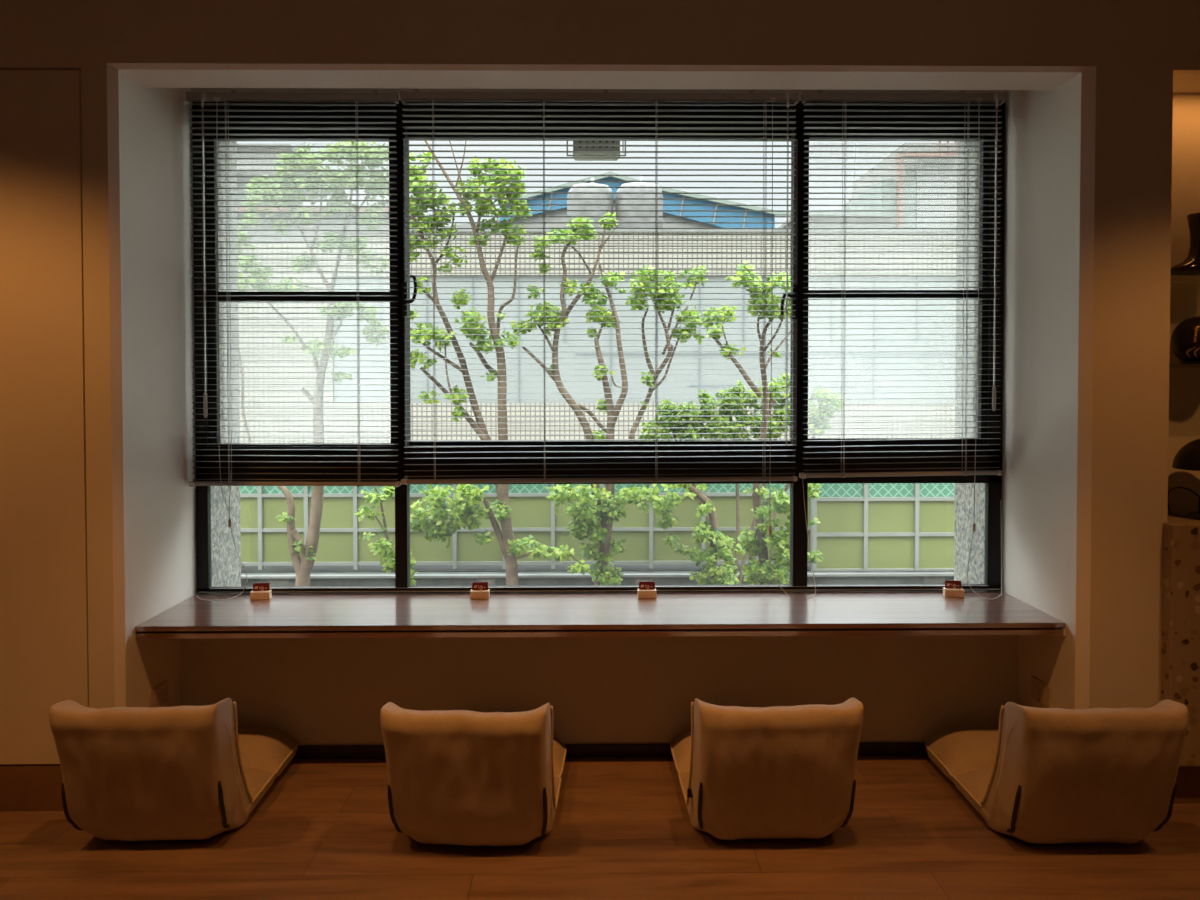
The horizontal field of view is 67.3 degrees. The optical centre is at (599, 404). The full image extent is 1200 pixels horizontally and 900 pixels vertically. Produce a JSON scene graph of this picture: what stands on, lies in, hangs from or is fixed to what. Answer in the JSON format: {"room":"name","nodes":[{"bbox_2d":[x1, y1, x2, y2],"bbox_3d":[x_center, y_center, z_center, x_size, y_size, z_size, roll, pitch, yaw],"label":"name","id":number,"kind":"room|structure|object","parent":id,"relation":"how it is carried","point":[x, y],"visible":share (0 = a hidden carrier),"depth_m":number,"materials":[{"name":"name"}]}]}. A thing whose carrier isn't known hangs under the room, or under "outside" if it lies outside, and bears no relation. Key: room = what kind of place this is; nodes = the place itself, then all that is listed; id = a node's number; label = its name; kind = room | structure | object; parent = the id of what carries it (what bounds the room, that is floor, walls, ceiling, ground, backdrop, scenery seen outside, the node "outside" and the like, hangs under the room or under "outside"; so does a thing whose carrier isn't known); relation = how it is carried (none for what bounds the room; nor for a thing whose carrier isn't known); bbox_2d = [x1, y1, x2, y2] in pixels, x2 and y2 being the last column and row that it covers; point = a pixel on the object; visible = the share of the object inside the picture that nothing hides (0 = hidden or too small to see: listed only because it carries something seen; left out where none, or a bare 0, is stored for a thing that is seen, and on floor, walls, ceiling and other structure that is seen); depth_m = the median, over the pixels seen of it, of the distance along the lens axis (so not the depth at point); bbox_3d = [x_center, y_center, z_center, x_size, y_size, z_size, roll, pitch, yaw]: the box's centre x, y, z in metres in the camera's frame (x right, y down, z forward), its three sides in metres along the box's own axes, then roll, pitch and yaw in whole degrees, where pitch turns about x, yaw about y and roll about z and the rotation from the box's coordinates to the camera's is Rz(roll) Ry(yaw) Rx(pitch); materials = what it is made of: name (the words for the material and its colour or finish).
{"room":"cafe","nodes":[
{"label":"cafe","id":0,"kind":"room"},
{"bbox_2d":[211,141,984,586],"bbox_3d":[0.002,0.226,3.454,3.932,3.800,0.303,0,1,-1],"label":"wall","id":1,"kind":"structure","parent":0,"point":[226,564],"depth_m":3.48,"materials":[{"name":"grey concrete"}]},
{"bbox_2d":[180,635,1017,745],"bbox_3d":[0.005,0.981,3.220,2.932,0.501,0.120,0,1,-1],"label":"wall","id":2,"kind":"structure","parent":0,"point":[600,690],"depth_m":3.16,"materials":[{"name":"paint"}]},
{"bbox_2d":[293,742,927,758],"bbox_3d":[0.006,1.211,3.159,2.932,0.043,0.012,0,1,-1],"label":"baseboard","id":3,"kind":"structure","parent":2,"relation":"attached to","point":[865,748],"depth_m":3.15,"materials":[{"name":"black wood"}]},
{"bbox_2d":[0,0,1199,708],"bbox_3d":[-0.036,-0.115,3.044,9.200,2.700,0.599,0,1,-1],"label":"wall","id":4,"kind":"structure","parent":0,"point":[1136,48],"depth_m":2.76,"materials":[{"name":"paint"}]},
{"bbox_2d":[0,70,88,764],"bbox_3d":[-2.173,0.046,2.745,1.220,2.103,0.045,0,1,-1],"label":"door","id":5,"kind":"structure","parent":4,"relation":"in","point":[44,655],"depth_m":2.73,"materials":[{"name":"laminate"}]},
{"bbox_2d":[149,680,167,707],"bbox_3d":[-1.453,0.963,2.972,0.009,0.074,0.125,0,1,-1],"label":"wall socket","id":6,"kind":"object","parent":4,"relation":"attached to","point":[158,696],"visible":0.9,"depth_m":2.97,"materials":[{"name":"beige plastic"}]},
{"bbox_2d":[153,695,158,704],"bbox_3d":[-1.450,0.964,2.943,0.002,0.034,0.034,0,1,-1],"label":"socket","id":7,"kind":"object","parent":6,"relation":"attached to","point":[155,697],"depth_m":2.94,"materials":[{"name":"beige plastic"}]},
{"bbox_2d":[161,689,165,698],"bbox_3d":[-1.450,0.963,2.998,0.002,0.034,0.034,0,1,-1],"label":"socket","id":8,"kind":"object","parent":6,"relation":"attached to","point":[163,691],"depth_m":2.99,"materials":[{"name":"beige plastic"}]},
{"bbox_2d":[192,100,1004,593],"bbox_3d":[0.003,-0.205,3.287,2.926,1.777,0.121,0,1,-1],"label":"window","id":9,"kind":"structure","parent":4,"relation":"in","point":[798,535],"depth_m":3.27,"materials":[{"name":"black metal"}]},
{"bbox_2d":[186,89,400,600],"bbox_3d":[-1.082,-0.212,3.161,0.743,1.783,0.097,0,1,-1],"label":"blind","id":10,"kind":"object","parent":9,"relation":"attached to","point":[233,96],"visible":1,"depth_m":3.19,"materials":[{"name":"grey"}]},
{"bbox_2d":[400,89,798,597],"bbox_3d":[-0.001,-0.213,3.188,1.412,1.792,0.071,0,1,-1],"label":"blind","id":11,"kind":"object","parent":9,"relation":"attached to","point":[605,96],"visible":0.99,"depth_m":3.20,"materials":[{"name":"grey"}]},
{"bbox_2d":[799,90,1005,598],"bbox_3d":[1.077,-0.214,3.190,0.725,1.795,0.091,0,1,-1],"label":"blind","id":12,"kind":"object","parent":9,"relation":"attached to","point":[821,96],"visible":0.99,"depth_m":3.21,"materials":[{"name":"grey"}]},
{"bbox_2d":[191,88,1005,100],"bbox_3d":[0.002,-1.126,3.282,2.932,0.063,0.080,0,1,-1],"label":"trim","id":13,"kind":"structure","parent":4,"relation":"attached to","point":[312,90],"depth_m":3.24,"materials":[{"name":"paint"}]},
{"bbox_2d":[0,764,1199,811],"bbox_3d":[-0.032,1.170,2.824,9.200,0.140,0.097,0,1,-1],"label":"baseboard","id":14,"kind":"structure","parent":4,"relation":"attached to","point":[23,787],"depth_m":2.76,"materials":[{"name":"brown wood"}]},
{"bbox_2d":[135,591,1065,638],"bbox_3d":[0.007,0.709,3.059,2.930,0.041,0.444,0,1,-1],"label":"table","id":15,"kind":"object","parent":4,"relation":"attached to","point":[907,613],"visible":0.89,"depth_m":2.95,"materials":[{"name":"brown wood"}]},
{"bbox_2d":[250,583,271,599],"bbox_3d":[-1.199,0.660,3.190,0.066,0.054,0.037,0,1,-8],"label":"card holder","id":16,"kind":"object","parent":15,"relation":"on","point":[260,591],"visible":1,"depth_m":3.18,"materials":[{"name":"brown wood"}]},
{"bbox_2d":[470,582,489,598],"bbox_3d":[-0.426,0.659,3.200,0.066,0.054,0.037,0,1,-3],"label":"card holder","id":17,"kind":"object","parent":15,"relation":"on","point":[479,590],"visible":1,"depth_m":3.20,"materials":[{"name":"brown wood"}]},
{"bbox_2d":[638,581,656,597],"bbox_3d":[0.167,0.658,3.207,0.066,0.054,0.037,0,1,0],"label":"card holder","id":18,"kind":"object","parent":15,"relation":"on","point":[646,589],"visible":1,"depth_m":3.19,"materials":[{"name":"brown wood"}]},
{"bbox_2d":[943,580,963,596],"bbox_3d":[1.262,0.657,3.220,0.066,0.054,0.037,0,1,9],"label":"card holder","id":19,"kind":"object","parent":15,"relation":"on","point":[953,588],"visible":1,"depth_m":3.21,"materials":[{"name":"brown wood"}]},
{"bbox_2d":[288,760,931,764],"bbox_3d":[0.007,1.233,3.104,2.932,0.002,0.004,0,1,-1],"label":"trim","id":20,"kind":"structure","parent":4,"relation":"attached to","point":[925,760],"depth_m":3.10,"materials":[{"name":"brown wood"}]},
{"bbox_2d":[1031,676,1051,707],"bbox_3d":[1.470,0.959,3.006,0.009,0.074,0.125,0,1,-1],"label":"wall socket","id":21,"kind":"object","parent":4,"relation":"attached to","point":[1041,692],"visible":0.87,"depth_m":3.00,"materials":[{"name":"beige plastic"}]},
{"bbox_2d":[1033,685,1038,694],"bbox_3d":[1.466,0.959,3.033,0.002,0.034,0.034,0,1,-1],"label":"socket","id":22,"kind":"object","parent":21,"relation":"attached to","point":[1035,687],"depth_m":3.03,"materials":[{"name":"beige plastic"}]},
{"bbox_2d":[1041,690,1046,700],"bbox_3d":[1.467,0.960,2.978,0.002,0.034,0.034,0,1,-1],"label":"socket","id":23,"kind":"object","parent":21,"relation":"attached to","point":[1043,692],"depth_m":2.98,"materials":[{"name":"beige plastic"}]},
{"bbox_2d":[1161,513,1199,766],"bbox_3d":[2.224,0.730,2.874,0.985,0.741,0.258,0,1,-1],"label":"counter","id":24,"kind":"object","parent":4,"relation":"attached to","point":[1180,646],"depth_m":2.74,"materials":[{"name":"beige stone"}]},
{"bbox_2d":[1168,439,1199,519],"bbox_3d":[1.929,0.233,2.846,0.210,0.259,0.210,0,1,-1],"label":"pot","id":25,"kind":"object","parent":24,"relation":"on","point":[1187,457],"visible":0.97,"depth_m":2.83,"materials":[{"name":"black ceramic"}]},
{"bbox_2d":[1168,77,1199,512],"bbox_3d":[2.230,-0.345,2.920,1.091,1.477,0.185,0,1,-1],"label":"wall niche","id":26,"kind":"object","parent":4,"relation":"in","point":[1184,379],"depth_m":2.98,"materials":[{"name":"paint"}]},
{"bbox_2d":[0,755,1199,899],"bbox_3d":[0.015,1.374,-1.096,9.400,0.100,8.950,0,1,-1],"label":"floor","id":27,"kind":"structure","parent":0,"point":[619,831],"depth_m":2.48,"materials":[{"name":"brown wood"}]},
{"bbox_2d":[49,698,298,840],"bbox_3d":[-1.266,1.021,2.808,0.459,0.436,0.784,0,1,-1],"label":"chair","id":28,"kind":"object","parent":27,"relation":"on","point":[176,772],"visible":1,"depth_m":2.47,"materials":[{"name":"fabric"}]},
{"bbox_2d":[380,702,566,845],"bbox_3d":[-0.353,1.018,2.777,0.464,0.440,0.790,0,1,2],"label":"chair","id":29,"kind":"object","parent":27,"relation":"on","point":[456,777],"visible":1,"depth_m":2.42,"materials":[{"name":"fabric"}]},
{"bbox_2d":[670,698,863,839],"bbox_3d":[0.476,1.018,2.810,0.464,0.437,0.784,0,1,-2],"label":"chair","id":30,"kind":"object","parent":27,"relation":"on","point":[773,772],"visible":1,"depth_m":2.46,"materials":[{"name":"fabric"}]},
{"bbox_2d":[925,699,1188,843],"bbox_3d":[1.349,1.018,2.784,0.459,0.437,0.787,0,1,0],"label":"chair","id":31,"kind":"object","parent":27,"relation":"on","point":[1046,775],"visible":1,"depth_m":2.44,"materials":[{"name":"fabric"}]},
{"label":"outside","id":32,"kind":"structure","parent":0,"visible":0},
{"bbox_2d":[237,144,329,205],"bbox_3d":[-12.234,-6.087,32.234,4.127,4.966,5.400,0,1,-1],"label":"house","id":33,"kind":"structure","parent":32,"point":[265,149],"depth_m":29.71,"materials":[{"name":"grey tile"}]},
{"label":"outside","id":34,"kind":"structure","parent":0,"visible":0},
{"bbox_2d":[779,214,892,227],"bbox_3d":[9.105,-5.600,36.500,3.681,3.202,5.400,0,1,-1],"label":"block","id":35,"kind":"object","parent":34,"point":[811,225],"visible":0.07,"depth_m":33.97,"materials":[{"name":"concrete"}]},
{"bbox_3d":[0.049,-1.469,4.145,1.300,0.120,1.150,0,1,-1],"label":"roof eave","id":36,"kind":"object","parent":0,"visible":0},
{"bbox_2d":[567,141,625,160],"bbox_3d":[-0.019,-1.331,4.602,0.300,0.175,0.162,0,1,-1],"label":"vent","id":37,"kind":"object","parent":36,"relation":"attached to","point":[575,148],"visible":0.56,"depth_m":4.52,"materials":[{"name":"metal"}]},
{"bbox_3d":[2.230,-0.125,2.893,0.969,0.010,0.183,0,1,-1],"label":"glass shelf","id":38,"kind":"object","parent":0,"visible":0},
{"bbox_2d":[1171,316,1199,363],"bbox_3d":[1.917,-0.205,2.875,0.164,0.152,0.166,0,1,-1],"label":"plate","id":39,"kind":"object","parent":38,"relation":"on","point":[1185,338],"visible":1,"depth_m":2.85,"materials":[{"name":"black ceramic"}]},
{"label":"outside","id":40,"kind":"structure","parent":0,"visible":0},
{"bbox_2d":[843,141,956,227],"bbox_3d":[15.226,-8.200,43.594,5.816,7.104,8.850,0,1,-1],"label":"building","id":41,"kind":"structure","parent":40,"point":[870,172],"depth_m":39.79,"materials":[{"name":"grey tile"}]},
{"bbox_3d":[2.230,-0.409,2.887,0.969,0.010,0.183,0,1,-1],"label":"glass shelf","id":42,"kind":"object","parent":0,"visible":0},
{"bbox_2d":[1171,212,1199,275],"bbox_3d":[1.890,-0.508,2.860,0.160,0.190,0.089,0,1,-1],"label":"vase","id":43,"kind":"object","parent":42,"relation":"on","point":[1190,266],"visible":0.94,"depth_m":2.84,"materials":[{"name":"black ceramic"}]},
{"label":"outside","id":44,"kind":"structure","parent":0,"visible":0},
{"bbox_3d":[-0.377,1.569,31.839,60.000,0.100,56.400,0,1,-1],"label":"ground","id":45,"kind":"structure","parent":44,"visible":0},
{"bbox_2d":[237,207,417,241],"bbox_3d":[-8.846,-0.566,26.890,7.042,9.720,4.600,0,1,-1],"label":"house","id":46,"kind":"structure","parent":45,"relation":"on","point":[279,215],"depth_m":24.80,"materials":[{"name":"grey paint"}]},
{"bbox_2d":[241,564,810,572],"bbox_3d":[-2.470,1.744,8.110,9.250,0.570,0.400,0,1,-1],"label":"curb","id":47,"kind":"object","parent":45,"relation":"on","point":[632,567],"visible":0.11,"depth_m":8.03,"materials":[{"name":"concrete"}]},
{"bbox_2d":[240,483,810,569],"bbox_3d":[-1.220,0.977,8.009,6.258,0.961,0.060,0,1,-1],"label":"fence","id":48,"kind":"object","parent":47,"relation":"on","point":[264,539],"visible":0.24,"depth_m":8.01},
{"bbox_2d":[238,228,956,442],"bbox_3d":[-0.244,-0.891,20.459,32.000,5.307,5.050,0,1,-1],"label":"building","id":49,"kind":"structure","parent":45,"relation":"on","point":[872,389],"depth_m":18.01,"materials":[{"name":"beige tile"}]},
{"bbox_2d":[567,178,613,227],"bbox_3d":[-0.225,-4.540,20.945,1.089,1.422,1.089,0,1,-1],"label":"tank","id":50,"kind":"object","parent":49,"relation":"on","point":[569,213],"visible":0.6,"depth_m":20.44,"materials":[{"name":"grey metal"}]},
{"bbox_2d":[615,177,662,227],"bbox_3d":[0.907,-4.555,20.971,1.115,1.446,1.115,0,1,-1],"label":"tank","id":51,"kind":"object","parent":49,"relation":"on","point":[633,184],"visible":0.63,"depth_m":20.45,"materials":[{"name":"grey metal"}]},
{"bbox_2d":[241,570,953,593],"bbox_3d":[-1.586,1.712,7.407,11.000,0.662,0.225,0,1,-1],"label":"wall","id":52,"kind":"structure","parent":45,"relation":"on","point":[927,576],"depth_m":7.33,"materials":[{"name":"concrete"}]},
{"bbox_2d":[811,483,954,570],"bbox_3d":[2.887,0.954,7.607,2.204,0.983,0.060,0,1,-1],"label":"fence","id":53,"kind":"object","parent":52,"relation":"attached to","point":[863,526],"visible":0.38,"depth_m":7.60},
{"bbox_2d":[438,172,841,227],"bbox_3d":[0.977,-2.562,29.841,11.850,8.301,8.250,0,1,-1],"label":"roof","id":54,"kind":"object","parent":45,"relation":"on","point":[597,178],"visible":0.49,"depth_m":25.81,"materials":[{"name":"blue metal"}]},
{"bbox_3d":[-0.072,2.051,6.295,18.000,0.030,1.900,0,1,-1],"label":"planting bed","id":55,"kind":"object","parent":45,"relation":"on","visible":0},
{"bbox_2d":[238,141,389,593],"bbox_3d":[-1.955,0.114,6.187,1.236,3.952,0.913,0,1,-1],"label":"tree","id":56,"kind":"object","parent":55,"relation":"on","point":[307,551],"visible":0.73,"depth_m":6.10,"materials":[{"name":"green plant"}]},
{"bbox_2d":[354,486,417,585],"bbox_3d":[-1.368,1.287,5.736,0.373,1.624,0.489,-1,2,-36],"label":"tree","id":57,"kind":"object","parent":55,"relation":"on","point":[383,547],"visible":0.62,"depth_m":5.65,"materials":[{"name":"green plant"}]},
{"bbox_2d":[409,141,590,585],"bbox_3d":[-0.704,0.127,6.007,1.283,3.931,0.877,0,1,-4],"label":"tree","id":58,"kind":"object","parent":55,"relation":"on","point":[462,514],"visible":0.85,"depth_m":5.91,"materials":[{"name":"green plant"}]},
{"bbox_2d":[511,212,651,592],"bbox_3d":[-0.122,0.364,6.323,0.989,3.443,0.818,0,1,7],"label":"tree","id":59,"kind":"object","parent":55,"relation":"on","point":[598,526],"visible":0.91,"depth_m":6.20,"materials":[{"name":"green plant"}]},
{"bbox_2d":[625,264,745,584],"bbox_3d":[0.631,0.537,6.525,0.920,3.087,0.731,0,1,-11],"label":"tree","id":60,"kind":"object","parent":55,"relation":"on","point":[720,545],"visible":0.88,"depth_m":6.43,"materials":[{"name":"green plant"}]},
{"bbox_2d":[636,373,845,584],"bbox_3d":[1.097,0.911,6.985,1.642,2.319,0.550,0,1,-4],"label":"tree","id":61,"kind":"object","parent":55,"relation":"on","point":[827,408],"visible":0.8,"depth_m":6.89,"materials":[{"name":"green plant"}]},
{"bbox_2d":[706,261,823,584],"bbox_3d":[1.022,0.600,5.629,0.743,2.997,0.582,-1,2,-36],"label":"tree","id":62,"kind":"object","parent":55,"relation":"on","point":[780,503],"visible":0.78,"depth_m":5.54,"materials":[{"name":"green plant"}]},
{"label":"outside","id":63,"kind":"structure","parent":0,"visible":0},
{"bbox_2d":[849,141,856,200],"bbox_3d":[13.972,-12.148,49.928,0.536,7.163,0.127,0,1,-1],"label":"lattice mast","id":64,"kind":"object","parent":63,"point":[855,141],"visible":0.04,"depth_m":49.88,"materials":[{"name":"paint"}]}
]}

